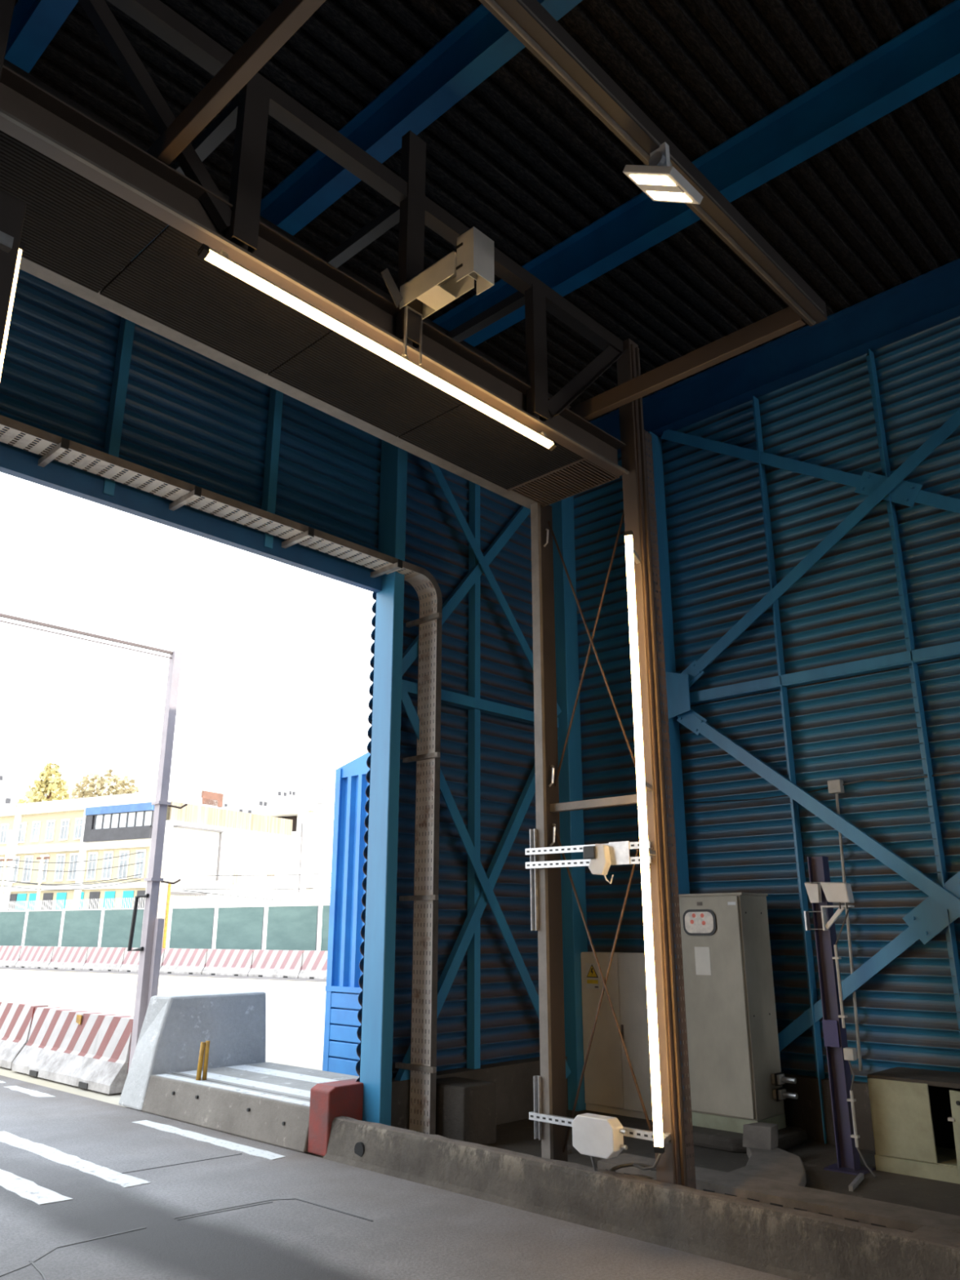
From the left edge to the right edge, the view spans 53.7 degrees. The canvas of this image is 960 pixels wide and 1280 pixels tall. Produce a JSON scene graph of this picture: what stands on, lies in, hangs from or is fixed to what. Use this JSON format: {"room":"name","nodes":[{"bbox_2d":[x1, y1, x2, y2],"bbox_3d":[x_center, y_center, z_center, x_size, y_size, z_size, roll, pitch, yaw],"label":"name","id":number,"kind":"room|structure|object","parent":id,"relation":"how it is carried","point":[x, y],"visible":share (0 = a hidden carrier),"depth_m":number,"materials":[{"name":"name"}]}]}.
{"room":"vehicle inspection building","nodes":[
{"label":"vehicle inspection building","id":0,"kind":"room"},
{"bbox_2d":[0,224,539,1081],"bbox_3d":[-4.035,-0.688,5.298,0.053,6.849,14.480,-16,-23,41],"label":"wall","id":1,"kind":"structure","parent":0,"point":[436,542],"depth_m":8.44,"materials":[{"name":"blue metal"}]},
{"bbox_2d":[102,248,144,496],"bbox_3d":[-2.676,-2.248,7.153,0.090,2.550,0.075,-16,-23,41],"label":"wall post","id":2,"kind":"object","parent":1,"relation":"attached to","point":[122,367],"visible":0.5,"depth_m":6.99,"materials":[{"name":"blue metal"}]},
{"bbox_2d":[0,426,382,592],"bbox_3d":[-4.945,-1.818,4.544,0.080,0.300,11.700,-16,-23,41],"label":"lintel beam","id":3,"kind":"structure","parent":1,"relation":"attached to","point":[15,461],"depth_m":7.14,"materials":[{"name":"blue metal"}]},
{"bbox_2d":[0,414,442,1134],"bbox_3d":[-3.439,0.762,5.112,0.450,4.700,8.660,-16,-23,41],"label":"cable tray","id":4,"kind":"object","parent":1,"relation":"attached to","point":[422,1068],"visible":0.95,"depth_m":7.73,"materials":[{"name":"grey metal"}]},
{"bbox_2d":[261,386,283,549],"bbox_3d":[-1.745,-1.961,8.088,0.090,2.550,0.075,-16,-23,41],"label":"wall post","id":5,"kind":"object","parent":1,"relation":"attached to","point":[276,397],"visible":0.5,"depth_m":7.93,"materials":[{"name":"blue metal"}]},
{"bbox_2d":[466,480,479,1069],"bbox_3d":[-0.056,0.744,9.114,0.090,7.120,0.075,-16,-23,41],"label":"wall post","id":6,"kind":"object","parent":1,"relation":"attached to","point":[473,715],"visible":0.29,"depth_m":8.90,"materials":[{"name":"blue metal"}]},
{"bbox_2d":[391,1056,568,1129],"bbox_3d":[0.033,3.971,8.283,0.240,0.460,2.560,-16,-23,41],"label":"baseboard","id":7,"kind":"structure","parent":1,"relation":"attached to","point":[513,1079],"depth_m":8.30,"materials":[{"name":"concrete"}]},
{"bbox_2d":[0,1075,959,1279],"bbox_3d":[2.655,0.790,-3.393,44.000,0.300,17.300,-16,-23,41],"label":"floor","id":8,"kind":"structure","parent":0,"point":[417,1231],"depth_m":5.58,"materials":[{"name":"concrete"}]},
{"bbox_2d":[3,1085,56,1097],"bbox_3d":[-4.682,4.684,9.829,1.054,0.004,0.159,-16,-23,41],"label":"lane line","id":9,"kind":"object","parent":8,"relation":"on","point":[33,1093],"visible":1,"depth_m":9.81,"materials":[{"name":"white paint"}]},
{"bbox_2d":[0,1168,73,1204],"bbox_3d":[-3.384,3.677,6.543,2.165,0.004,0.205,-16,-23,41],"label":"lane line","id":10,"kind":"object","parent":8,"relation":"on","point":[25,1188],"visible":1,"depth_m":6.10,"materials":[{"name":"white paint"}]},
{"bbox_2d":[0,1226,146,1276],"bbox_3d":[-2.178,3.192,4.958,0.149,0.003,0.985,-9,-19,27],"label":"joint","id":11,"kind":"object","parent":8,"relation":"on","point":[55,1248],"visible":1,"depth_m":5.02,"materials":[{"name":"black rubber"}]},
{"bbox_2d":[0,1130,151,1187],"bbox_3d":[-3.138,3.824,7.024,2.458,0.004,0.202,-16,-23,41],"label":"lane line","id":12,"kind":"object","parent":8,"relation":"on","point":[53,1154],"visible":1,"depth_m":6.86,"materials":[{"name":"white paint"}]},
{"bbox_2d":[131,1120,285,1159],"bbox_3d":[-2.228,4.012,7.638,2.079,0.004,0.163,-16,-23,41],"label":"lane line","id":13,"kind":"object","parent":8,"relation":"on","point":[231,1145],"visible":1,"depth_m":7.53,"materials":[{"name":"white paint"}]},
{"bbox_2d":[173,1198,373,1221],"bbox_3d":[-1.188,3.418,5.697,1.171,0.003,0.459,-1,-17,3],"label":"joint","id":14,"kind":"object","parent":8,"relation":"on","point":[284,1198],"visible":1,"depth_m":5.70,"materials":[{"name":"black rubber"}]},
{"bbox_2d":[360,440,407,1125],"bbox_3d":[-0.808,0.480,8.255,0.250,7.120,0.120,-16,-23,41],"label":"steel column","id":15,"kind":"structure","parent":8,"relation":"on","point":[378,995],"depth_m":7.91,"materials":[{"name":"blue metal"}]},
{"bbox_2d":[401,505,530,675],"bbox_3d":[0.003,-0.739,9.568,0.066,2.764,2.297,-16,-23,41],"label":"diagonal brace","id":16,"kind":"object","parent":15,"relation":"attached to","point":[411,654],"visible":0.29,"depth_m":9.39,"materials":[{"name":"blue metal"}]},
{"bbox_2d":[394,736,558,1080],"bbox_3d":[0.003,2.383,8.611,0.066,3.465,2.304,-16,-23,41],"label":"diagonal brace","id":17,"kind":"object","parent":15,"relation":"attached to","point":[453,963],"visible":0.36,"depth_m":8.54,"materials":[{"name":"blue metal"}]},
{"bbox_2d":[401,679,558,727],"bbox_3d":[-0.006,0.631,9.157,0.100,0.100,2.300,-16,-23,41],"label":"wall rail","id":18,"kind":"object","parent":15,"relation":"attached to","point":[450,698],"visible":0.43,"depth_m":9.10,"materials":[{"name":"blue metal"}]},
{"bbox_2d":[401,683,571,1079],"bbox_3d":[0.039,2.244,8.618,0.066,3.415,2.303,-16,-23,41],"label":"diagonal brace","id":19,"kind":"object","parent":15,"relation":"attached to","point":[406,702],"visible":0.71,"depth_m":8.57,"materials":[{"name":"blue metal"}]},
{"bbox_2d":[427,461,561,716],"bbox_3d":[0.039,-0.711,9.523,0.066,2.685,2.296,-16,-23,41],"label":"diagonal brace","id":20,"kind":"object","parent":15,"relation":"attached to","point":[442,482],"visible":0.57,"depth_m":9.48,"materials":[{"name":"blue metal"}]},
{"bbox_2d":[0,0,826,1189],"bbox_3d":[-0.807,-0.338,3.796,2.583,6.070,7.000,-16,-23,41],"label":"gantry","id":21,"kind":"object","parent":8,"relation":"on","point":[83,197],"depth_m":5.25,"materials":[{"name":"brown metal"}]},
{"bbox_2d":[0,231,13,253],"bbox_3d":[-1.774,-1.480,3.514,0.035,0.050,0.070,-16,-23,41],"label":"clamp","id":22,"kind":"object","parent":21,"relation":"attached to","point":[6,240],"visible":1,"depth_m":3.51,"materials":[{"name":"metal"}]},
{"bbox_2d":[381,226,494,364],"bbox_3d":[-0.238,-1.825,4.981,0.564,0.510,0.314,-16,-23,41],"label":"camera arm","id":23,"kind":"object","parent":21,"relation":"attached to","point":[453,275],"visible":1,"depth_m":5.03,"materials":[{"name":"white paint"}]},
{"bbox_2d":[455,226,494,295],"bbox_3d":[-0.025,-1.968,4.925,0.124,0.270,0.158,-16,-23,41],"label":"hood","id":24,"kind":"object","parent":23,"relation":"attached to","point":[474,252],"depth_m":4.88,"materials":[{"name":"beige metal"}]},
{"bbox_2d":[529,828,538,930],"bbox_3d":[0.363,1.602,6.354,0.042,0.660,0.030,-16,-23,41],"label":"post","id":25,"kind":"object","parent":21,"relation":"attached to","point":[533,833],"visible":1,"depth_m":6.34,"materials":[{"name":"metal"}]},
{"bbox_2d":[524,840,652,855],"bbox_3d":[0.678,1.341,6.098,1.000,0.052,0.032,-16,-23,41],"label":"rail","id":26,"kind":"object","parent":25,"relation":"attached to","point":[633,845],"visible":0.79,"depth_m":6.20,"materials":[{"name":"metal"}]},
{"bbox_2d":[582,840,630,884],"bbox_3d":[0.786,1.387,5.902,0.305,0.254,0.077,-16,-23,41],"label":"detector","id":27,"kind":"object","parent":26,"relation":"attached to","point":[602,856],"visible":1,"depth_m":5.91,"materials":[{"name":"white paint"}]},
{"bbox_2d":[525,856,653,868],"bbox_3d":[0.678,1.427,6.071,1.000,0.052,0.032,-16,-23,41],"label":"rail","id":28,"kind":"object","parent":25,"relation":"attached to","point":[633,860],"visible":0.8,"depth_m":6.17,"materials":[{"name":"metal"}]},
{"bbox_2d":[533,1075,542,1139],"bbox_3d":[0.363,2.931,5.947,0.042,0.360,0.030,-16,-23,41],"label":"post","id":29,"kind":"object","parent":21,"relation":"attached to","point":[536,1079],"visible":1,"depth_m":5.95,"materials":[{"name":"metal"}]},
{"bbox_2d":[528,1111,671,1143],"bbox_3d":[0.686,2.883,5.618,1.020,0.042,0.032,-16,-23,41],"label":"rail","id":30,"kind":"object","parent":29,"relation":"attached to","point":[631,1132],"visible":0.6,"depth_m":5.74,"materials":[{"name":"metal"}]},
{"bbox_2d":[572,1112,627,1159],"bbox_3d":[0.701,2.884,5.509,0.345,0.205,0.100,-16,-23,41],"label":"junction box","id":31,"kind":"object","parent":30,"relation":"attached to","point":[597,1135],"visible":1,"depth_m":5.47,"materials":[{"name":"white paint"}]},
{"bbox_2d":[506,457,619,506],"bbox_3d":[0.591,-1.125,6.779,0.710,0.025,0.395,-16,-23,41],"label":"grille","id":32,"kind":"object","parent":21,"relation":"attached to","point":[579,475],"depth_m":6.75,"materials":[{"name":"metal"}]},
{"bbox_2d":[622,142,702,204],"bbox_3d":[0.792,-2.022,4.121,0.247,0.288,0.240,-16,-23,41],"label":"floodlight","id":33,"kind":"object","parent":21,"relation":"hanging from","point":[660,181],"visible":1,"depth_m":4.08,"materials":[{"name":"white paint"}]},
{"bbox_2d":[435,1076,496,1145],"bbox_3d":[-0.168,3.758,7.551,0.480,0.440,0.380,-16,-23,41],"label":"box","id":34,"kind":"object","parent":8,"relation":"on","point":[466,1108],"visible":0.64,"depth_m":7.39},
{"bbox_2d":[548,495,587,1111],"bbox_3d":[0.899,1.223,9.894,0.240,6.660,0.220,-16,-23,41],"label":"steel column","id":35,"kind":"structure","parent":8,"relation":"on","point":[575,942],"depth_m":9.71,"materials":[{"name":"metal"}]},
{"bbox_2d":[580,951,653,1119],"bbox_3d":[1.362,3.638,8.798,0.900,1.400,0.194,-16,-23,41],"label":"cabinet","id":36,"kind":"object","parent":8,"relation":"on","point":[610,1087],"visible":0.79,"depth_m":8.76,"materials":[{"name":"grey paint"}]},
{"bbox_2d":[586,963,599,988],"bbox_3d":[1.076,3.216,9.077,0.150,0.230,0.010,-16,-23,41],"label":"warning sign","id":37,"kind":"object","parent":36,"relation":"attached to","point":[592,970],"visible":0.98,"depth_m":9.07,"materials":[{"name":"yellow plastic"}]},
{"bbox_2d":[590,1153,662,1180],"bbox_3d":[0.943,3.089,5.514,0.488,0.324,0.403,-16,-23,41],"label":"cable coil","id":38,"kind":"object","parent":8,"relation":"on","point":[643,1166],"visible":0.2,"depth_m":5.64,"materials":[{"name":"grey rubber"}]},
{"bbox_2d":[322,1115,959,1279],"bbox_3d":[4.413,2.166,2.060,15.200,0.266,0.198,-16,-23,41],"label":"kerb","id":39,"kind":"object","parent":8,"relation":"on","point":[793,1244],"visible":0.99,"depth_m":5.13,"materials":[{"name":"grey concrete"}]},
{"bbox_2d":[645,431,689,1111],"bbox_3d":[1.810,1.010,9.200,0.180,6.660,0.225,-16,-23,41],"label":"steel column","id":40,"kind":"structure","parent":8,"relation":"on","point":[663,549],"depth_m":9.41,"materials":[{"name":"brown metal"}]},
{"bbox_2d":[665,671,690,719],"bbox_3d":[1.859,0.527,9.175,0.380,0.470,0.012,-16,-23,41],"label":"plate","id":41,"kind":"object","parent":40,"relation":"attached to","point":[677,684],"visible":0.65,"depth_m":9.12,"materials":[{"name":"blue metal"}]},
{"bbox_2d":[590,257,959,453],"bbox_3d":[8.954,-4.386,3.778,22.240,0.440,0.160,-16,-23,41],"label":"beam","id":42,"kind":"structure","parent":40,"relation":"on","point":[929,300],"depth_m":9.07,"materials":[{"name":"blue metal"}]},
{"bbox_2d":[675,892,798,1133],"bbox_3d":[2.111,3.019,7.801,0.810,1.800,0.504,-16,-23,41],"label":"tall cabinet","id":43,"kind":"object","parent":8,"relation":"on","point":[737,1079],"visible":0.94,"depth_m":7.66,"materials":[{"name":"grey metal"}]},
{"bbox_2d":[771,1071,796,1086],"bbox_3d":[2.417,3.485,7.516,0.179,0.090,0.140,-16,-23,41],"label":"socket","id":44,"kind":"object","parent":43,"relation":"attached to","point":[778,1078],"depth_m":7.51,"materials":[{"name":"metal"}]},
{"bbox_2d":[772,1087,798,1101],"bbox_3d":[2.417,3.591,7.483,0.179,0.090,0.140,-16,-23,41],"label":"socket","id":45,"kind":"object","parent":43,"relation":"attached to","point":[779,1094],"depth_m":7.47,"materials":[{"name":"metal"}]},
{"bbox_2d":[684,1120,807,1152],"bbox_3d":[2.010,3.938,7.560,0.950,0.100,0.789,-16,-23,41],"label":"plinth","id":46,"kind":"object","parent":8,"relation":"on","point":[789,1136],"visible":0.34,"depth_m":7.29,"materials":[{"name":"concrete"}]},
{"bbox_2d":[597,1146,959,1243],"bbox_3d":[2.348,3.325,5.594,1.352,0.080,3.409,13,-21,-36],"label":"concrete ledge","id":47,"kind":"object","parent":8,"relation":"on","point":[776,1176],"visible":0.54,"depth_m":5.68,"materials":[{"name":"grey concrete"}]},
{"bbox_2d":[742,1122,777,1150],"bbox_3d":[2.066,3.644,6.977,0.245,0.120,0.308,-10,-20,31],"label":"concrete block","id":48,"kind":"object","parent":47,"relation":"on","point":[764,1135],"visible":1,"depth_m":6.93,"materials":[{"name":"grey concrete"}]},
{"bbox_2d":[804,856,876,1177],"bbox_3d":[2.619,2.661,6.874,0.414,2.140,0.300,-16,-23,41],"label":"post","id":49,"kind":"object","parent":8,"relation":"on","point":[839,1055],"depth_m":6.89,"materials":[{"name":"metal"}]},
{"bbox_2d":[866,1066,959,1183],"bbox_3d":[3.273,3.350,6.510,1.022,0.610,0.790,-16,-23,41],"label":"base cabinet","id":50,"kind":"object","parent":8,"relation":"on","point":[915,1113],"visible":1,"depth_m":6.59,"materials":[{"name":"beige metal"}]},
{"bbox_2d":[13,0,959,422],"bbox_3d":[3.949,-6.127,-1.044,22.427,0.065,14.800,-16,-23,41],"label":"ceiling","id":51,"kind":"structure","parent":0,"point":[520,160],"depth_m":6.96,"materials":[{"name":"metal"}]},
{"bbox_2d":[4,0,78,73],"bbox_3d":[4.451,-5.790,-0.738,22.240,0.400,0.150,-16,-23,41],"label":"roof beam","id":52,"kind":"structure","parent":51,"relation":"attached to","point":[34,24],"depth_m":5.71,"materials":[{"name":"blue metal"}]},
{"bbox_2d":[260,0,582,235],"bbox_3d":[5.830,-5.366,0.647,22.240,0.400,0.150,-16,-23,41],"label":"roof beam","id":53,"kind":"structure","parent":51,"relation":"attached to","point":[480,44],"depth_m":6.36,"materials":[{"name":"blue metal"}]},
{"bbox_2d":[431,0,959,346],"bbox_3d":[7.216,-4.939,2.039,22.240,0.400,0.150,-16,-23,41],"label":"roof beam","id":54,"kind":"structure","parent":51,"relation":"attached to","point":[925,55],"depth_m":6.73,"materials":[{"name":"blue metal"}]},
{"bbox_2d":[573,315,959,1082],"bbox_3d":[9.031,-1.405,2.956,22.250,6.849,0.053,-16,-23,41],"label":"wall","id":55,"kind":"structure","parent":0,"point":[846,607],"depth_m":8.50,"materials":[{"name":"blue metal"}]},
{"bbox_2d":[752,395,826,1144],"bbox_3d":[2.721,0.785,8.466,0.070,6.660,0.110,-16,-23,41],"label":"wall post","id":56,"kind":"object","parent":55,"relation":"attached to","point":[765,503],"visible":0.9,"depth_m":8.35,"materials":[{"name":"blue metal"}]},
{"bbox_2d":[782,1073,875,1151],"bbox_3d":[9.040,2.020,1.916,22.250,0.460,0.220,-16,-23,41],"label":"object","id":57,"kind":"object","parent":55,"relation":"attached to","point":[804,1112],"depth_m":7.54,"materials":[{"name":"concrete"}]},
{"bbox_2d":[827,779,862,1071],"bbox_3d":[3.012,2.278,7.723,0.123,2.270,0.075,-16,-23,41],"label":"conduit","id":58,"kind":"object","parent":55,"relation":"attached to","point":[835,787],"visible":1,"depth_m":7.76,"materials":[{"name":"grey metal"}]},
{"bbox_2d":[842,771,959,785],"bbox_3d":[4.053,0.945,7.127,2.711,0.044,0.016,-16,-23,41],"label":"cable","id":59,"kind":"object","parent":55,"relation":"attached to","point":[957,772],"visible":1,"depth_m":7.70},
{"bbox_2d":[866,348,959,1035],"bbox_3d":[3.554,0.553,7.708,0.070,6.660,0.110,-16,-23,41],"label":"wall post","id":60,"kind":"object","parent":55,"relation":"attached to","point":[904,600],"visible":1,"depth_m":7.74,"materials":[{"name":"blue metal"}]},
{"bbox_2d":[661,429,959,513],"bbox_3d":[3.554,-1.310,8.248,4.459,2.873,0.092,-16,-23,41],"label":"diagonal brace","id":61,"kind":"object","parent":60,"relation":"attached to","point":[906,493],"visible":0.97,"depth_m":8.63,"materials":[{"name":"blue metal"}]},
{"bbox_2d":[676,708,959,917],"bbox_3d":[3.528,1.953,7.210,4.457,3.657,0.082,-16,-23,41],"label":"diagonal brace","id":62,"kind":"object","parent":60,"relation":"attached to","point":[694,722],"visible":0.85,"depth_m":7.95,"materials":[{"name":"blue metal"}]},
{"bbox_2d":[681,408,959,687],"bbox_3d":[3.522,-1.302,8.213,4.462,2.909,0.082,-16,-23,41],"label":"diagonal brace","id":63,"kind":"object","parent":60,"relation":"attached to","point":[695,671],"visible":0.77,"depth_m":8.46,"materials":[{"name":"blue metal"}]},
{"bbox_2d":[689,640,959,705],"bbox_3d":[3.543,0.152,7.834,4.500,0.100,0.100,-16,-23,41],"label":"beam","id":64,"kind":"structure","parent":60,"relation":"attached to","point":[952,650],"depth_m":8.22,"materials":[{"name":"blue metal"}]},
{"bbox_2d":[777,871,959,1051],"bbox_3d":[3.554,2.036,7.223,4.464,3.269,0.092,-16,-23,41],"label":"diagonal brace","id":65,"kind":"object","parent":60,"relation":"attached to","point":[926,920],"visible":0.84,"depth_m":7.39,"materials":[{"name":"blue metal"}]},
{"label":"outside","id":66,"kind":"structure","parent":0,"visible":0},
{"bbox_2d":[0,948,326,1157],"bbox_3d":[-85.014,61.691,195.753,393.800,0.001,420.000,-16,-23,41],"label":"yard","id":67,"kind":"structure","parent":66,"point":[295,1010],"depth_m":23.83,"materials":[{"name":"concrete"}]},
{"bbox_2d":[0,829,13,911],"bbox_3d":[-37.034,19.372,73.445,1.400,9.200,0.240,-9,-19,27],"label":"utility pole","id":68,"kind":"object","parent":67,"relation":"on","point":[6,860],"visible":1,"depth_m":73.94,"materials":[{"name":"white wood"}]},
{"bbox_2d":[0,1000,48,1068],"bbox_3d":[-6.375,5.153,12.554,2.570,0.705,0.590,-15,-23,41],"label":"striped barrier","id":69,"kind":"object","parent":67,"relation":"on","point":[15,1017],"visible":0.45,"depth_m":11.91,"materials":[{"name":"red paint"}]},
{"bbox_2d":[14,761,71,806],"bbox_3d":[-47.334,22.887,102.437,5.772,19.482,6.289,-16,-23,41],"label":"tree","id":70,"kind":"object","parent":67,"relation":"on","point":[52,784],"visible":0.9,"depth_m":103.78,"materials":[{"name":"yellow plant"}]},
{"bbox_2d":[11,1006,133,1093],"bbox_3d":[-4.483,4.613,10.793,2.570,0.705,0.590,-16,-23,41],"label":"striped barrier","id":71,"kind":"object","parent":67,"relation":"on","point":[94,1054],"visible":0.77,"depth_m":10.57,"materials":[{"name":"red paint"}]},
{"bbox_2d":[0,897,145,947],"bbox_3d":[-20.983,14.038,45.460,15.500,3.000,0.102,-11,-20,33],"label":"fence","id":72,"kind":"object","parent":67,"relation":"on","point":[104,927],"visible":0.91,"depth_m":44.30,"materials":[{"name":"metal"}]},
{"bbox_2d":[0,613,187,1071],"bbox_3d":[-6.176,1.520,7.382,0.309,4.620,8.350,-16,-23,41],"label":"frame","id":73,"kind":"object","parent":67,"relation":"on","point":[147,987],"visible":0.91,"depth_m":9.98,"materials":[{"name":"paint"}]},
{"bbox_2d":[71,768,139,799],"bbox_3d":[-40.893,23.202,101.871,7.226,18.549,7.324,-16,-23,41],"label":"tree","id":74,"kind":"object","parent":67,"relation":"on","point":[100,781],"visible":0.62,"depth_m":102.80,"materials":[{"name":"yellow plant"}]},
{"bbox_2d":[0,791,217,911],"bbox_3d":[-36.397,21.210,84.046,33.200,11.900,12.600,-9,-19,27],"label":"building","id":75,"kind":"structure","parent":67,"relation":"on","point":[103,827],"depth_m":75.84,"materials":[{"name":"beige paint"}]},
{"bbox_2d":[0,966,326,982],"bbox_3d":[-16.914,13.963,40.055,38.000,0.015,1.700,-11,-20,33],"label":"curb","id":76,"kind":"structure","parent":67,"relation":"on","point":[1,967],"depth_m":35.73,"materials":[{"name":"concrete"}]},
{"bbox_2d":[0,945,22,967],"bbox_3d":[-22.026,14.707,44.102,2.500,0.925,0.590,-11,-20,33],"label":"striped barrier","id":77,"kind":"object","parent":76,"relation":"on","point":[9,955],"visible":0.76,"depth_m":43.70,"materials":[{"name":"red paint"}]},
{"bbox_2d":[14,946,57,968],"bbox_3d":[-19.922,14.280,42.708,2.500,0.925,0.590,-11,-20,33],"label":"striped barrier","id":78,"kind":"object","parent":76,"relation":"on","point":[30,957],"visible":0.87,"depth_m":42.55,"materials":[{"name":"red paint"}]},
{"bbox_2d":[47,946,88,969],"bbox_3d":[-17.817,13.853,41.315,2.500,0.925,0.590,-11,-20,33],"label":"striped barrier","id":79,"kind":"object","parent":76,"relation":"on","point":[63,957],"visible":0.88,"depth_m":41.16,"materials":[{"name":"red paint"}]},
{"bbox_2d":[81,946,125,971],"bbox_3d":[-15.712,13.426,39.922,2.500,0.925,0.590,-11,-20,33],"label":"striped barrier","id":80,"kind":"object","parent":76,"relation":"on","point":[98,958],"visible":0.83,"depth_m":39.77,"materials":[{"name":"red paint"}]},
{"bbox_2d":[119,947,164,972],"bbox_3d":[-13.608,12.998,38.528,2.500,0.925,0.590,-11,-20,33],"label":"striped barrier","id":81,"kind":"object","parent":76,"relation":"on","point":[131,958],"visible":0.37,"depth_m":38.73,"materials":[{"name":"red paint"}]},
{"bbox_2d":[159,948,210,974],"bbox_3d":[-11.503,12.571,37.135,2.500,0.925,0.590,-11,-20,33],"label":"striped barrier","id":82,"kind":"object","parent":76,"relation":"on","point":[175,961],"visible":0.91,"depth_m":36.97,"materials":[{"name":"red paint"}]},
{"bbox_2d":[201,948,255,976],"bbox_3d":[-9.398,12.144,35.741,2.500,0.925,0.590,-11,-20,33],"label":"striped barrier","id":83,"kind":"object","parent":76,"relation":"on","point":[238,962],"visible":0.91,"depth_m":35.58,"materials":[{"name":"red paint"}]},
{"bbox_2d":[248,949,304,977],"bbox_3d":[-7.294,11.717,34.348,2.500,0.925,0.590,-11,-20,33],"label":"striped barrier","id":84,"kind":"object","parent":76,"relation":"on","point":[265,963],"visible":0.96,"depth_m":34.19,"materials":[{"name":"red paint"}]},
{"bbox_2d":[298,950,327,979],"bbox_3d":[-5.189,11.290,32.955,2.500,0.925,0.590,-11,-20,33],"label":"striped barrier","id":85,"kind":"object","parent":76,"relation":"on","point":[314,965],"visible":0.44,"depth_m":33.18,"materials":[{"name":"red paint"}]},
{"bbox_2d":[156,867,171,948],"bbox_3d":[-13.887,12.028,40.949,0.750,4.200,0.420,-11,-20,33],"label":"gate pillar","id":86,"kind":"structure","parent":67,"relation":"on","point":[165,888],"depth_m":40.97,"materials":[{"name":"yellow paint"}]},
{"bbox_2d":[119,991,266,1111],"bbox_3d":[-2.832,4.082,9.537,0.466,0.985,1.365,-16,-23,41],"label":"concrete block","id":87,"kind":"object","parent":67,"relation":"on","point":[175,1026],"visible":0.78,"depth_m":9.34,"materials":[{"name":"grey concrete"}]},
{"bbox_2d":[161,788,332,948],"bbox_3d":[-19.096,20.308,82.299,3.300,12.600,24.000,-9,-19,27],"label":"building","id":88,"kind":"structure","parent":67,"relation":"on","point":[199,840],"depth_m":78.44,"materials":[{"name":"white paint"}]},
{"bbox_2d":[165,891,329,951],"bbox_3d":[-8.446,11.494,37.159,11.800,3.000,0.102,-11,-20,33],"label":"fence","id":89,"kind":"object","parent":67,"relation":"on","point":[288,927],"visible":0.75,"depth_m":37.70,"materials":[{"name":"metal"}]},
{"bbox_2d":[142,1062,359,1152],"bbox_3d":[-1.765,4.111,8.472,2.510,0.304,1.358,-16,-23,41],"label":"platform","id":90,"kind":"object","parent":67,"relation":"on","point":[266,1102],"visible":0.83,"depth_m":8.17,"materials":[{"name":"concrete"}]},
{"bbox_2d":[195,1040,209,1080],"bbox_3d":[-2.533,3.843,8.664,0.100,0.332,0.049,8,-19,-25],"label":"pipe stub","id":91,"kind":"object","parent":90,"relation":"on","point":[203,1047],"visible":1,"depth_m":8.65,"materials":[{"name":"yellow paint"}]},
{"bbox_2d":[254,809,333,855],"bbox_3d":[-16.971,24.997,98.621,8.400,13.200,11.000,-9,-19,27],"label":"shed","id":92,"kind":"object","parent":67,"relation":"on","point":[317,828],"visible":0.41,"depth_m":96.03,"materials":[{"name":"white paint"}]},
{"bbox_2d":[307,1078,363,1155],"bbox_3d":[-1.070,3.661,7.288,0.240,0.470,0.430,-16,-23,41],"label":"block","id":93,"kind":"object","parent":67,"relation":"on","point":[329,1100],"visible":0.65,"depth_m":7.17,"materials":[{"name":"paint"}]},
{"bbox_2d":[322,752,370,1075],"bbox_3d":[-0.123,3.045,11.300,3.310,4.000,1.630,-16,-23,41],"label":"panel","id":94,"kind":"object","parent":67,"relation":"on","point":[343,989],"visible":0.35,"depth_m":11.59,"materials":[{"name":"paint"}]},
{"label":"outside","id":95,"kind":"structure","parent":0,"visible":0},
{"bbox_2d":[3,786,334,813],"bbox_3d":[-83.815,56.653,291.266,247.346,57.572,267.876,-16,-23,41],"label":"hillside","id":96,"kind":"structure","parent":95,"point":[300,803],"depth_m":281.39,"materials":[{"name":"white"}]},
{"bbox_2d":[0,789,18,808],"bbox_3d":[-117.751,40.934,230.995,6.600,8.414,7.297,-16,-23,41],"label":"house","id":97,"kind":"structure","parent":96,"relation":"on","point":[7,798],"depth_m":230.31,"materials":[{"name":"white paint"}]},
{"bbox_2d":[223,803,257,813],"bbox_3d":[-72.041,52.618,284.527,6.600,6.764,8.238,-16,-23,41],"label":"house","id":98,"kind":"structure","parent":96,"relation":"on","point":[244,807],"depth_m":282.94,"materials":[{"name":"white paint"}]},
{"bbox_2d":[244,795,269,811],"bbox_3d":[-69.966,52.696,297.352,6.600,7.548,4.764,-16,-23,41],"label":"house","id":99,"kind":"structure","parent":96,"relation":"on","point":[261,802],"depth_m":295.86,"materials":[{"name":"white paint"}]},
{"bbox_2d":[264,786,289,804],"bbox_3d":[-68.968,54.042,321.486,6.600,8.465,6.135,-16,-23,41],"label":"house","id":100,"kind":"structure","parent":96,"relation":"on","point":[281,793],"depth_m":319.59,"materials":[{"name":"white paint"}]},
{"bbox_2d":[305,782,334,799],"bbox_3d":[-50.250,48.828,298.616,6.600,6.817,7.698,-16,-23,41],"label":"house","id":101,"kind":"structure","parent":96,"relation":"on","point":[312,792],"depth_m":296.23,"materials":[{"name":"white paint"}]},
{"bbox_2d":[319,787,334,804],"bbox_3d":[-42.613,46.974,279.376,6.600,6.993,7.500,-16,-23,41],"label":"house","id":102,"kind":"structure","parent":96,"relation":"on","point":[326,796],"depth_m":276.69,"materials":[{"name":"white paint"}]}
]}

